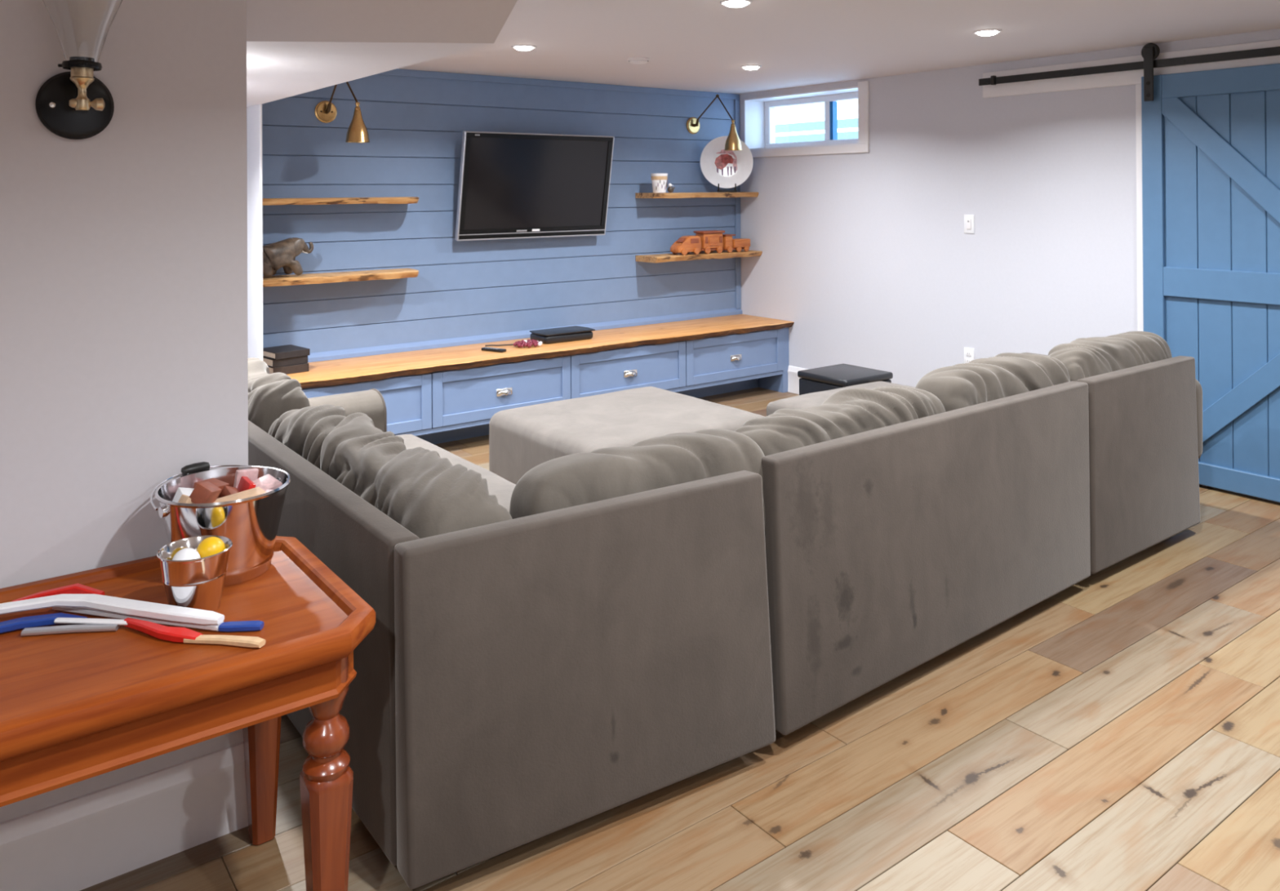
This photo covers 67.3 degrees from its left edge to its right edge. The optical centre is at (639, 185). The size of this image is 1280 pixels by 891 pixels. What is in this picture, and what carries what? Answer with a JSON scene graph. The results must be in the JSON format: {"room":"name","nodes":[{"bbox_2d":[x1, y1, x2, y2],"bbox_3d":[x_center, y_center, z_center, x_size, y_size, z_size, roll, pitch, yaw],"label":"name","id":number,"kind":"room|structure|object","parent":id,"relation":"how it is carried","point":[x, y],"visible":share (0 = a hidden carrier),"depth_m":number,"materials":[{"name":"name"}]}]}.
{"room":"leisure room","nodes":[
{"label":"leisure room","id":0,"kind":"room"},
{"bbox_2d":[0,0,248,822],"bbox_3d":[-3.332,0.422,2.736,3.348,2.318,3.418,0,0,-37],"label":"wall","id":1,"kind":"structure","parent":0,"point":[124,353],"depth_m":2.21,"materials":[{"name":"paint"}]},
{"bbox_2d":[35,0,123,139],"bbox_3d":[-1.206,-0.259,2.075,0.164,0.312,0.200,0,0,-37],"label":"wall sconce","id":2,"kind":"object","parent":1,"relation":"attached to","point":[74,104],"visible":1,"depth_m":2.06,"materials":[{"name":"black metal"}]},
{"bbox_2d":[68,67,104,111],"bbox_3d":[-1.188,-0.207,2.066,0.066,0.092,0.046,0,0,-37],"label":"socket","id":3,"kind":"object","parent":2,"relation":"attached to","point":[82,77],"depth_m":2.05,"materials":[{"name":"gold metal"}]},
{"bbox_2d":[0,742,248,890],"bbox_3d":[-2.255,1.469,1.388,3.250,0.200,0.017,0,0,-37],"label":"baseboard","id":4,"kind":"structure","parent":1,"relation":"attached to","point":[77,844],"depth_m":2.19,"materials":[{"name":"white paint"}]},
{"bbox_2d":[246,104,262,360],"bbox_3d":[-2.134,0.585,5.194,0.012,2.000,0.640,0,0,-37],"label":"wall","id":5,"kind":"structure","parent":0,"point":[254,113],"depth_m":5.01,"materials":[{"name":"white paint"}]},
{"bbox_2d":[262,68,742,362],"bbox_3d":[-2.297,0.429,5.567,8.400,2.318,0.230,0,0,-37],"label":"wall","id":6,"kind":"structure","parent":0,"point":[480,291],"depth_m":6.29,"materials":[{"name":"blue paint"}]},
{"bbox_2d":[262,196,418,205],"bbox_3d":[-1.813,0.093,5.663,1.059,0.040,0.253,0,0,-37],"label":"wall shelf","id":7,"kind":"object","parent":6,"relation":"attached to","point":[403,200],"visible":0.9,"depth_m":5.59,"materials":[{"name":"brown wood"}]},
{"bbox_2d":[262,268,418,287],"bbox_3d":[-1.809,0.543,5.654,1.054,0.041,0.266,0,0,-37],"label":"wall shelf","id":8,"kind":"object","parent":6,"relation":"attached to","point":[384,274],"visible":0.88,"depth_m":5.61,"materials":[{"name":"brown wood"}]},
{"bbox_2d":[262,237,313,276],"bbox_3d":[-2.021,0.407,5.493,0.313,0.216,0.151,0,0,-37],"label":"elephant figurine","id":9,"kind":"object","parent":8,"relation":"on","point":[283,253],"visible":0.82,"depth_m":5.43,"materials":[{"name":"brown wood"}]},
{"bbox_2d":[314,81,369,142],"bbox_3d":[-1.735,-0.469,5.635,0.434,0.443,0.137,-1,0,43],"label":"lamp","id":10,"kind":"object","parent":6,"relation":"attached to","point":[326,112],"visible":0.9,"depth_m":5.53,"materials":[{"name":"gold metal"}]},
{"bbox_2d":[454,130,614,240],"bbox_3d":[-0.705,0.005,6.521,1.158,0.705,0.214,0,0,-37],"label":"television","id":11,"kind":"object","parent":6,"relation":"attached to","point":[512,185],"visible":1,"depth_m":6.46,"materials":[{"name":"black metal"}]},
{"bbox_2d":[635,191,759,198],"bbox_3d":[0.457,0.076,7.374,1.046,0.042,0.238,0,0,-37],"label":"wall shelf","id":12,"kind":"object","parent":6,"relation":"attached to","point":[740,194],"visible":0.95,"depth_m":7.21,"materials":[{"name":"brown wood"}]},
{"bbox_2d":[650,173,667,192],"bbox_3d":[0.142,-0.016,7.055,0.125,0.142,0.125,0,0,-37],"label":"cup","id":13,"kind":"object","parent":12,"relation":"on","point":[660,181],"visible":0.98,"depth_m":7.01,"materials":[{"name":"white ceramic"}]},
{"bbox_2d":[667,183,675,192],"bbox_3d":[0.232,0.019,7.097,0.067,0.070,0.040,0,0,-37],"label":"bird ornament","id":14,"kind":"object","parent":12,"relation":"on","point":[670,189],"visible":1,"depth_m":7.08,"materials":[{"name":"grey ceramic"}]},
{"bbox_2d":[717,183,737,192],"bbox_3d":[0.672,0.006,7.447,0.150,0.095,0.070,0,0,2],"label":"plate stand","id":15,"kind":"object","parent":12,"relation":"on","point":[718,190],"visible":1,"depth_m":7.42,"materials":[{"name":"black metal"}]},
{"bbox_2d":[700,136,753,188],"bbox_3d":[0.672,-0.181,7.464,0.410,0.408,0.062,0,0,-1],"label":"platter","id":16,"kind":"object","parent":15,"relation":"on","point":[726,169],"visible":0.94,"depth_m":7.47,"materials":[{"name":"white ceramic"}]},
{"bbox_2d":[635,249,762,262],"bbox_3d":[0.468,0.541,7.359,1.049,0.043,0.269,0,0,-37],"label":"wall shelf","id":17,"kind":"object","parent":6,"relation":"attached to","point":[660,258],"visible":0.95,"depth_m":7.21,"materials":[{"name":"brown wood"}]},
{"bbox_2d":[670,235,701,255],"bbox_3d":[0.343,0.450,7.222,0.229,0.140,0.129,0,0,-37],"label":"toy car","id":18,"kind":"object","parent":17,"relation":"on","point":[685,245],"visible":1,"depth_m":7.19,"materials":[{"name":"brown wood"}]},
{"bbox_2d":[693,230,724,253],"bbox_3d":[0.530,0.433,7.355,0.218,0.172,0.125,0,0,-37],"label":"wagon","id":19,"kind":"object","parent":17,"relation":"on","point":[711,240],"visible":0.8,"depth_m":7.30,"materials":[{"name":"brown wood"}]},
{"bbox_2d":[721,234,750,253],"bbox_3d":[0.731,0.449,7.510,0.260,0.138,0.119,0,0,-37],"label":"toy truck","id":20,"kind":"object","parent":17,"relation":"on","point":[729,243],"visible":0.81,"depth_m":7.45,"materials":[{"name":"brown wood"}]},
{"bbox_2d":[686,94,742,151],"bbox_3d":[0.578,-0.484,7.374,0.450,0.440,0.138,-1,0,37],"label":"lamp","id":21,"kind":"object","parent":6,"relation":"attached to","point":[733,143],"visible":1,"depth_m":7.27,"materials":[{"name":"gold metal"}]},
{"bbox_2d":[80,387,1279,890],"bbox_3d":[-0.050,1.621,2.573,8.400,0.120,7.600,0,0,-37],"label":"floor","id":22,"kind":"structure","parent":0,"point":[1119,731],"depth_m":2.50,"materials":[{"name":"brown wood"}]},
{"bbox_2d":[0,536,375,890],"bbox_3d":[-1.157,1.209,1.785,1.185,0.712,0.662,0,0,-37],"label":"side table","id":23,"kind":"object","parent":22,"relation":"on","point":[75,708],"visible":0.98,"depth_m":1.80,"materials":[{"name":"brown wood"}]},
{"bbox_2d":[0,613,87,634],"bbox_3d":[-1.284,0.863,1.841,0.394,0.018,0.061,0,0,-28],"label":"hockey stick","id":24,"kind":"object","parent":23,"relation":"on","point":[36,621],"visible":0.83,"depth_m":1.89,"materials":[{"name":"blue plastic"}]},
{"bbox_2d":[0,583,104,604],"bbox_3d":[-1.344,0.852,1.932,0.474,0.032,0.040,0,0,-23],"label":"hockey stick","id":25,"kind":"object","parent":23,"relation":"on","point":[77,588],"visible":0.42,"depth_m":2.00,"materials":[{"name":"red plastic"}]},
{"bbox_2d":[21,617,127,636],"bbox_3d":[-1.096,0.863,1.889,0.203,0.017,0.044,0,0,-7],"label":"hockey stick","id":26,"kind":"object","parent":23,"relation":"on","point":[82,624],"visible":1,"depth_m":1.88,"materials":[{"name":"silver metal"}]},
{"bbox_2d":[52,606,264,632],"bbox_3d":[-0.970,0.863,1.920,0.469,0.016,0.041,0,0,11],"label":"hockey stick","id":27,"kind":"object","parent":23,"relation":"on","point":[256,625],"visible":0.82,"depth_m":1.89,"materials":[{"name":"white plastic"}]},
{"bbox_2d":[0,594,224,625],"bbox_3d":[-1.156,0.844,1.896,0.674,0.028,0.123,0,0,-6],"label":"hockey stick","id":28,"kind":"object","parent":27,"relation":"on","point":[107,603],"visible":1,"depth_m":1.91,"materials":[{"name":"white plastic"}]},
{"bbox_2d":[156,535,232,612],"bbox_3d":[-0.911,0.807,1.972,0.142,0.129,0.142,0,0,-37],"label":"cup","id":29,"kind":"object","parent":23,"relation":"on","point":[195,584],"visible":0.84,"depth_m":1.93,"materials":[{"name":"silver metal"}]},
{"bbox_3d":[-0.910,0.823,1.973,0.068,0.068,0.068,0,0,-37],"label":"ball","id":30,"kind":"object","parent":29,"relation":"in","visible":0},
{"bbox_2d":[172,547,200,560],"bbox_3d":[-0.919,0.763,1.949,0.054,0.054,0.054,0,0,-37],"label":"ball","id":31,"kind":"object","parent":30,"relation":"on","point":[188,553],"visible":0.47,"depth_m":1.94,"materials":[{"name":"white plastic"}]},
{"bbox_2d":[196,537,225,558],"bbox_3d":[-0.891,0.759,1.998,0.056,0.056,0.056,0,0,-37],"label":"ball","id":32,"kind":"object","parent":30,"relation":"on","point":[210,546],"visible":0.59,"depth_m":1.98,"materials":[{"name":"yellow plastic"}]},
{"bbox_2d":[123,617,266,648],"bbox_3d":[-0.865,0.861,1.842,0.315,0.018,0.041,0,0,15],"label":"hockey stick","id":33,"kind":"object","parent":23,"relation":"on","point":[173,634],"visible":1,"depth_m":1.83,"materials":[{"name":"red plastic"}]},
{"bbox_2d":[150,462,290,586],"bbox_3d":[-0.947,0.764,2.184,0.297,0.216,0.300,0,0,-37],"label":"bucket","id":34,"kind":"object","parent":23,"relation":"on","point":[251,524],"visible":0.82,"depth_m":2.10,"materials":[{"name":"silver metal"}]},
{"bbox_3d":[-0.925,0.744,2.190,0.156,0.030,0.140,0,0,-37],"label":"block","id":35,"kind":"object","parent":34,"relation":"in","visible":0},
{"bbox_2d":[172,487,193,502],"bbox_3d":[-1.015,0.707,2.160,0.048,0.059,0.060,-1,0,42],"label":"block","id":36,"kind":"object","parent":35,"relation":"on","point":[180,491],"visible":0.16,"depth_m":2.15,"materials":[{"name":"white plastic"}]},
{"bbox_2d":[193,478,229,498],"bbox_3d":[-0.984,0.701,2.202,0.056,0.053,0.064,0,0,19],"label":"block","id":37,"kind":"object","parent":35,"relation":"on","point":[218,483],"visible":0.34,"depth_m":2.21,"materials":[{"name":"red wood"}]},
{"bbox_2d":[213,487,266,502],"bbox_3d":[-0.911,0.710,2.138,0.047,0.040,0.151,-1,0,45],"label":"block","id":38,"kind":"object","parent":35,"relation":"on","point":[257,491],"visible":0.18,"depth_m":2.16,"materials":[{"name":"brown wood"}]},
{"bbox_2d":[177,494,193,503],"bbox_3d":[-0.976,0.700,2.102,0.032,0.055,0.066,-1,0,36],"label":"block","id":39,"kind":"object","parent":38,"relation":"on","point":[184,499],"visible":0.28,"depth_m":2.08,"materials":[{"name":"brown wood"}]},
{"bbox_2d":[188,481,222,503],"bbox_3d":[-0.953,0.677,2.107,0.052,0.060,0.058,0,0,2],"label":"block","id":40,"kind":"object","parent":38,"relation":"on","point":[206,492],"visible":0.79,"depth_m":2.08,"materials":[{"name":"red wood"}]},
{"bbox_2d":[220,485,239,497],"bbox_3d":[-0.924,0.707,2.181,0.035,0.045,0.065,0,0,-41],"label":"block","id":41,"kind":"object","parent":38,"relation":"on","point":[227,491],"visible":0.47,"depth_m":2.18,"materials":[{"name":"red wood"}]},
{"bbox_2d":[233,468,258,488],"bbox_3d":[-0.926,0.697,2.258,0.055,0.065,0.022,0,0,-43],"label":"block","id":42,"kind":"object","parent":35,"relation":"on","point":[251,473],"visible":0.5,"depth_m":2.25,"materials":[{"name":"pink wood"}]},
{"bbox_2d":[237,476,255,492],"bbox_3d":[-0.913,0.707,2.224,0.028,0.056,0.064,0,0,-41],"label":"block","id":43,"kind":"object","parent":35,"relation":"on","point":[245,483],"visible":0.5,"depth_m":2.22,"materials":[{"name":"red plastic"}]},
{"bbox_2d":[252,474,282,491],"bbox_3d":[-0.875,0.700,2.240,0.056,0.035,0.063,-1,0,36],"label":"block","id":44,"kind":"object","parent":35,"relation":"on","point":[267,482],"visible":0.53,"depth_m":2.24,"materials":[{"name":"wood"}]},
{"bbox_2d":[302,373,431,435],"bbox_3d":[-1.750,1.338,5.504,0.963,0.492,0.571,0,0,-37],"label":"base cabinet","id":45,"kind":"object","parent":22,"relation":"on","point":[407,399],"visible":0.16,"depth_m":5.48,"materials":[{"name":"blue paint"}]},
{"bbox_2d":[415,355,570,444],"bbox_3d":[-0.982,1.336,6.079,0.954,0.492,0.571,0,0,-37],"label":"base cabinet","id":46,"kind":"object","parent":22,"relation":"on","point":[464,402],"visible":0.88,"depth_m":5.85,"materials":[{"name":"blue paint"}]},
{"bbox_2d":[248,388,775,889],"bbox_3d":[-0.820,1.180,3.370,1.074,0.779,2.658,0,0,-37],"label":"sofa section","id":47,"kind":"object","parent":22,"relation":"on","point":[519,682],"visible":0.6,"depth_m":2.28,"materials":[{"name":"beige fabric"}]},
{"bbox_2d":[248,357,310,433],"bbox_3d":[-1.490,0.918,3.717,0.262,0.432,0.776,0,0,-37],"label":"cushion","id":48,"kind":"object","parent":47,"relation":"on","point":[270,396],"visible":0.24,"depth_m":3.46,"materials":[{"name":"beige fabric"}]},
{"bbox_2d":[268,404,512,538],"bbox_3d":[-0.802,0.935,2.860,0.302,0.417,1.403,0,0,-37],"label":"cushion","id":49,"kind":"object","parent":47,"relation":"on","point":[421,491],"visible":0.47,"depth_m":2.57,"materials":[{"name":"beige fabric"}]},
{"bbox_2d":[397,434,515,511],"bbox_3d":[-1.043,1.202,3.713,0.942,0.144,1.313,0,0,-37],"label":"seat cushion","id":50,"kind":"object","parent":47,"relation":"on","point":[503,489],"depth_m":3.84,"materials":[{"name":"beige fabric"}]},
{"bbox_2d":[509,428,764,529],"bbox_3d":[0.027,0.920,2.647,0.780,0.432,0.234,0,0,-34],"label":"cushion","id":51,"kind":"object","parent":47,"relation":"on","point":[576,479],"visible":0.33,"depth_m":2.55,"materials":[{"name":"beige fabric"}]},
{"bbox_2d":[488,386,764,484],"bbox_3d":[-0.053,1.353,4.835,1.094,0.438,1.024,0,0,-37],"label":"ottoman","id":52,"kind":"object","parent":22,"relation":"on","point":[521,439],"visible":0.38,"depth_m":4.70,"materials":[{"name":"beige fabric"}]},
{"bbox_2d":[570,340,685,399],"bbox_3d":[-0.217,1.334,6.652,0.954,0.492,0.571,0,0,-37],"label":"base cabinet","id":53,"kind":"object","parent":22,"relation":"on","point":[661,366],"visible":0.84,"depth_m":6.44,"materials":[{"name":"blue paint"}]},
{"bbox_2d":[675,328,782,398],"bbox_3d":[0.547,1.332,7.225,0.954,0.492,0.571,0,0,-37],"label":"base cabinet","id":54,"kind":"object","parent":22,"relation":"on","point":[717,365],"visible":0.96,"depth_m":7.04,"materials":[{"name":"blue paint"}]},
{"bbox_2d":[287,314,794,388],"bbox_3d":[-0.565,1.063,6.366,3.896,0.044,0.612,0,0,-37],"label":"countertop","id":55,"kind":"structure","parent":54,"relation":"on","point":[375,367],"depth_m":6.05,"materials":[{"name":"brown wood"}]},
{"bbox_2d":[268,363,308,374],"bbox_3d":[-2.010,1.023,5.417,0.200,0.045,0.230,0,0,-43],"label":"book","id":56,"kind":"object","parent":55,"relation":"on","point":[299,368],"visible":0.58,"depth_m":5.33,"materials":[{"name":"brown paper"}]},
{"bbox_2d":[262,355,307,368],"bbox_3d":[-2.018,0.978,5.419,0.200,0.042,0.230,0,0,-44],"label":"book","id":57,"kind":"object","parent":56,"relation":"on","point":[273,363],"visible":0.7,"depth_m":5.33,"materials":[{"name":"black paper"}]},
{"bbox_2d":[262,344,310,359],"bbox_3d":[-2.008,0.938,5.416,0.230,0.036,0.200,-1,0,44],"label":"book","id":58,"kind":"object","parent":57,"relation":"on","point":[290,351],"visible":0.9,"depth_m":5.36,"materials":[{"name":"black paper"}]},
{"bbox_2d":[480,346,506,352],"bbox_3d":[-0.918,1.032,6.039,0.170,0.020,0.048,0,0,31],"label":"remote control","id":59,"kind":"object","parent":55,"relation":"on","point":[486,348],"visible":1,"depth_m":6.02,"materials":[{"name":"grey plastic"}]},
{"bbox_2d":[484,339,542,347],"bbox_3d":[-0.806,1.020,6.199,0.357,0.042,0.186,0,0,-18],"label":"bead garland","id":60,"kind":"object","parent":55,"relation":"on","point":[528,343],"visible":1,"depth_m":6.19,"materials":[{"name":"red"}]},
{"bbox_2d":[529,325,595,343],"bbox_3d":[-0.524,1.009,6.485,0.412,0.067,0.229,0,0,-37],"label":"pouch","id":61,"kind":"object","parent":55,"relation":"on","point":[567,334],"visible":0.98,"depth_m":6.41,"materials":[{"name":"black leather"}]},
{"bbox_2d":[797,364,893,395],"bbox_3d":[1.266,1.359,5.936,0.430,0.420,0.404,0,0,-37],"label":"stool","id":62,"kind":"object","parent":22,"relation":"on","point":[840,375],"visible":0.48,"depth_m":5.87,"materials":[{"name":"black leather"}]},
{"bbox_2d":[761,381,1090,735],"bbox_3d":[0.773,1.171,3.595,1.835,0.779,1.096,0,0,-37],"label":"sofa section","id":63,"kind":"object","parent":22,"relation":"on","point":[889,549],"visible":0.81,"depth_m":3.04,"materials":[{"name":"beige fabric"}]},
{"bbox_2d":[734,386,946,456],"bbox_3d":[0.676,0.912,3.205,0.978,0.432,0.262,0,0,-37],"label":"cushion","id":64,"kind":"object","parent":63,"relation":"on","point":[851,411],"visible":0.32,"depth_m":3.15,"materials":[{"name":"beige fabric"}]},
{"bbox_2d":[915,352,1070,412],"bbox_3d":[1.393,0.898,3.769,0.831,0.445,0.252,0,0,-37],"label":"cushion","id":65,"kind":"object","parent":63,"relation":"on","point":[981,380],"visible":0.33,"depth_m":3.64,"materials":[{"name":"beige fabric"}]},
{"bbox_2d":[766,352,1202,573],"bbox_3d":[1.664,1.171,4.810,1.178,0.779,1.863,0,0,-37],"label":"sofa section","id":66,"kind":"object","parent":22,"relation":"on","point":[1145,420],"visible":0.34,"depth_m":4.01,"materials":[{"name":"beige fabric"}]},
{"bbox_2d":[766,381,915,416],"bbox_3d":[1.566,1.213,4.817,0.962,0.145,1.732,0,0,-37],"label":"cushion","id":67,"kind":"object","parent":66,"relation":"on","point":[805,401],"depth_m":5.21,"materials":[{"name":"beige fabric"}]},
{"bbox_2d":[1048,331,1172,381],"bbox_3d":[2.086,0.904,4.282,0.870,0.465,0.250,0,0,-37],"label":"cushion","id":68,"kind":"object","parent":66,"relation":"on","point":[1082,357],"visible":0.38,"depth_m":4.17,"materials":[{"name":"beige fabric"}]},
{"bbox_2d":[399,0,1279,93],"bbox_3d":[-0.064,-0.806,2.584,8.400,0.100,7.600,0,0,-37],"label":"ceiling","id":69,"kind":"structure","parent":0,"point":[690,45],"depth_m":4.82,"materials":[{"name":"paint"}]},
{"bbox_2d":[246,0,517,107],"bbox_3d":[-1.757,-0.593,3.725,1.158,0.338,3.740,0,0,-37],"label":"bulkhead","id":70,"kind":"object","parent":69,"relation":"attached to","point":[294,47],"visible":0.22,"depth_m":2.89,"materials":[{"name":"paint"}]},
{"bbox_2d":[511,44,536,50],"bbox_3d":[-0.619,-0.731,5.134,0.134,0.022,0.134,0,0,-37],"label":"recessed light","id":71,"kind":"object","parent":69,"relation":"in","point":[520,47],"visible":1,"depth_m":5.10,"materials":[{"name":"white paint"}]},
{"bbox_2d":[626,57,649,64],"bbox_3d":[-0.009,-0.729,5.630,0.134,0.030,0.134,0,0,-37],"label":"smoke detector","id":72,"kind":"object","parent":69,"relation":"attached to","point":[635,60],"visible":1,"depth_m":5.59,"materials":[{"name":"paint"}]},
{"bbox_2d":[720,0,752,7],"bbox_3d":[0.394,-0.742,3.941,0.134,0.022,0.134,0,0,-37],"label":"recessed light","id":73,"kind":"object","parent":69,"relation":"in","point":[730,3],"visible":1,"depth_m":3.91,"materials":[{"name":"white paint"}]},
{"bbox_2d":[740,65,761,70],"bbox_3d":[0.697,-0.735,6.027,0.134,0.022,0.134,0,0,-37],"label":"recessed light","id":74,"kind":"object","parent":69,"relation":"in","point":[745,67],"visible":1,"depth_m":5.99,"materials":[{"name":"white paint"}]},
{"bbox_2d":[973,29,1001,35],"bbox_3d":[1.705,-0.746,4.724,0.134,0.022,0.134,0,0,-37],"label":"recessed light","id":75,"kind":"object","parent":69,"relation":"in","point":[982,32],"visible":1,"depth_m":4.69,"materials":[{"name":"white glass"}]},
{"bbox_2d":[739,28,1279,503],"bbox_3d":[3.116,0.394,4.956,0.300,2.318,7.600,0,0,-37],"label":"wall","id":76,"kind":"structure","parent":0,"point":[871,260],"depth_m":6.19,"materials":[{"name":"paint"}]},
{"bbox_2d":[758,327,789,392],"bbox_3d":[0.949,1.331,7.543,0.066,0.492,0.544,0,0,-37],"label":"panel","id":77,"kind":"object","parent":76,"relation":"attached to","point":[779,383],"depth_m":7.33,"materials":[{"name":"blue paint"}]},
{"bbox_2d":[787,365,808,394],"bbox_3d":[1.829,1.467,6.413,0.017,0.200,2.950,0,0,-37],"label":"baseboard","id":78,"kind":"structure","parent":76,"relation":"attached to","point":[793,379],"depth_m":7.29,"materials":[{"name":"white paint"}]},
{"bbox_2d":[743,80,869,157],"bbox_3d":[1.311,-0.476,7.332,0.305,0.500,1.334,0,0,-37],"label":"window","id":79,"kind":"structure","parent":76,"relation":"in","point":[759,113],"depth_m":7.34,"materials":[{"name":"white paint"}]},
{"bbox_2d":[964,214,974,233],"bbox_3d":[2.078,0.244,6.080,0.012,0.120,0.074,0,0,-37],"label":"light switch","id":80,"kind":"object","parent":76,"relation":"attached to","point":[969,223],"visible":1,"depth_m":6.08,"materials":[{"name":"white plastic"}]},
{"bbox_2d":[964,347,974,363],"bbox_3d":[2.080,1.088,6.082,0.011,0.120,0.074,0,0,-37],"label":"power outlet","id":81,"kind":"object","parent":76,"relation":"attached to","point":[969,355],"visible":0.77,"depth_m":6.08,"materials":[{"name":"white plastic"}]},
{"bbox_2d":[966,351,971,356],"bbox_3d":[2.078,1.064,6.081,0.005,0.030,0.034,0,0,-37],"label":"receptacle","id":82,"kind":"object","parent":81,"relation":"attached to","point":[968,353],"depth_m":6.08,"materials":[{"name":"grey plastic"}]},
{"bbox_2d":[978,46,1279,85],"bbox_3d":[2.858,-0.649,4.960,0.061,0.056,2.500,0,0,-37],"label":"door track","id":83,"kind":"object","parent":76,"relation":"attached to","point":[1270,51],"visible":1,"depth_m":5.19,"materials":[{"name":"black metal"}]},
{"bbox_2d":[1141,43,1279,502],"bbox_3d":[3.022,0.387,4.742,0.083,2.296,1.070,0,0,-37],"label":"door","id":84,"kind":"structure","parent":83,"relation":"hanging from","point":[1211,139],"depth_m":4.87,"materials":[{"name":"blue paint"}]},
{"bbox_2d":[982,39,1279,97],"bbox_3d":[2.889,-0.630,4.986,0.022,0.154,2.505,0,0,-37],"label":"trim","id":85,"kind":"structure","parent":76,"relation":"attached to","point":[1131,77],"depth_m":5.34,"materials":[{"name":"white paint"}]},
{"bbox_2d":[1135,84,1143,331],"bbox_3d":[2.727,0.503,5.205,0.024,2.108,0.065,0,0,-37],"label":"trim","id":86,"kind":"structure","parent":76,"relation":"attached to","point":[1138,86],"depth_m":5.21,"materials":[{"name":"white paint"}]},
{"label":"outside","id":87,"kind":"structure","parent":0,"visible":0},
{"bbox_3d":[1.884,0.040,13.909,8.300,0.120,20.000,0,0,-37],"label":"ground","id":88,"kind":"structure","parent":87,"visible":0},
{"bbox_2d":[775,118,857,143],"bbox_3d":[2.005,-0.446,12.754,0.110,0.840,8.000,0,0,-37],"label":"fence","id":89,"kind":"object","parent":88,"relation":"on","point":[853,122],"visible":0.03,"depth_m":12.39,"materials":[{"name":"white paint"}]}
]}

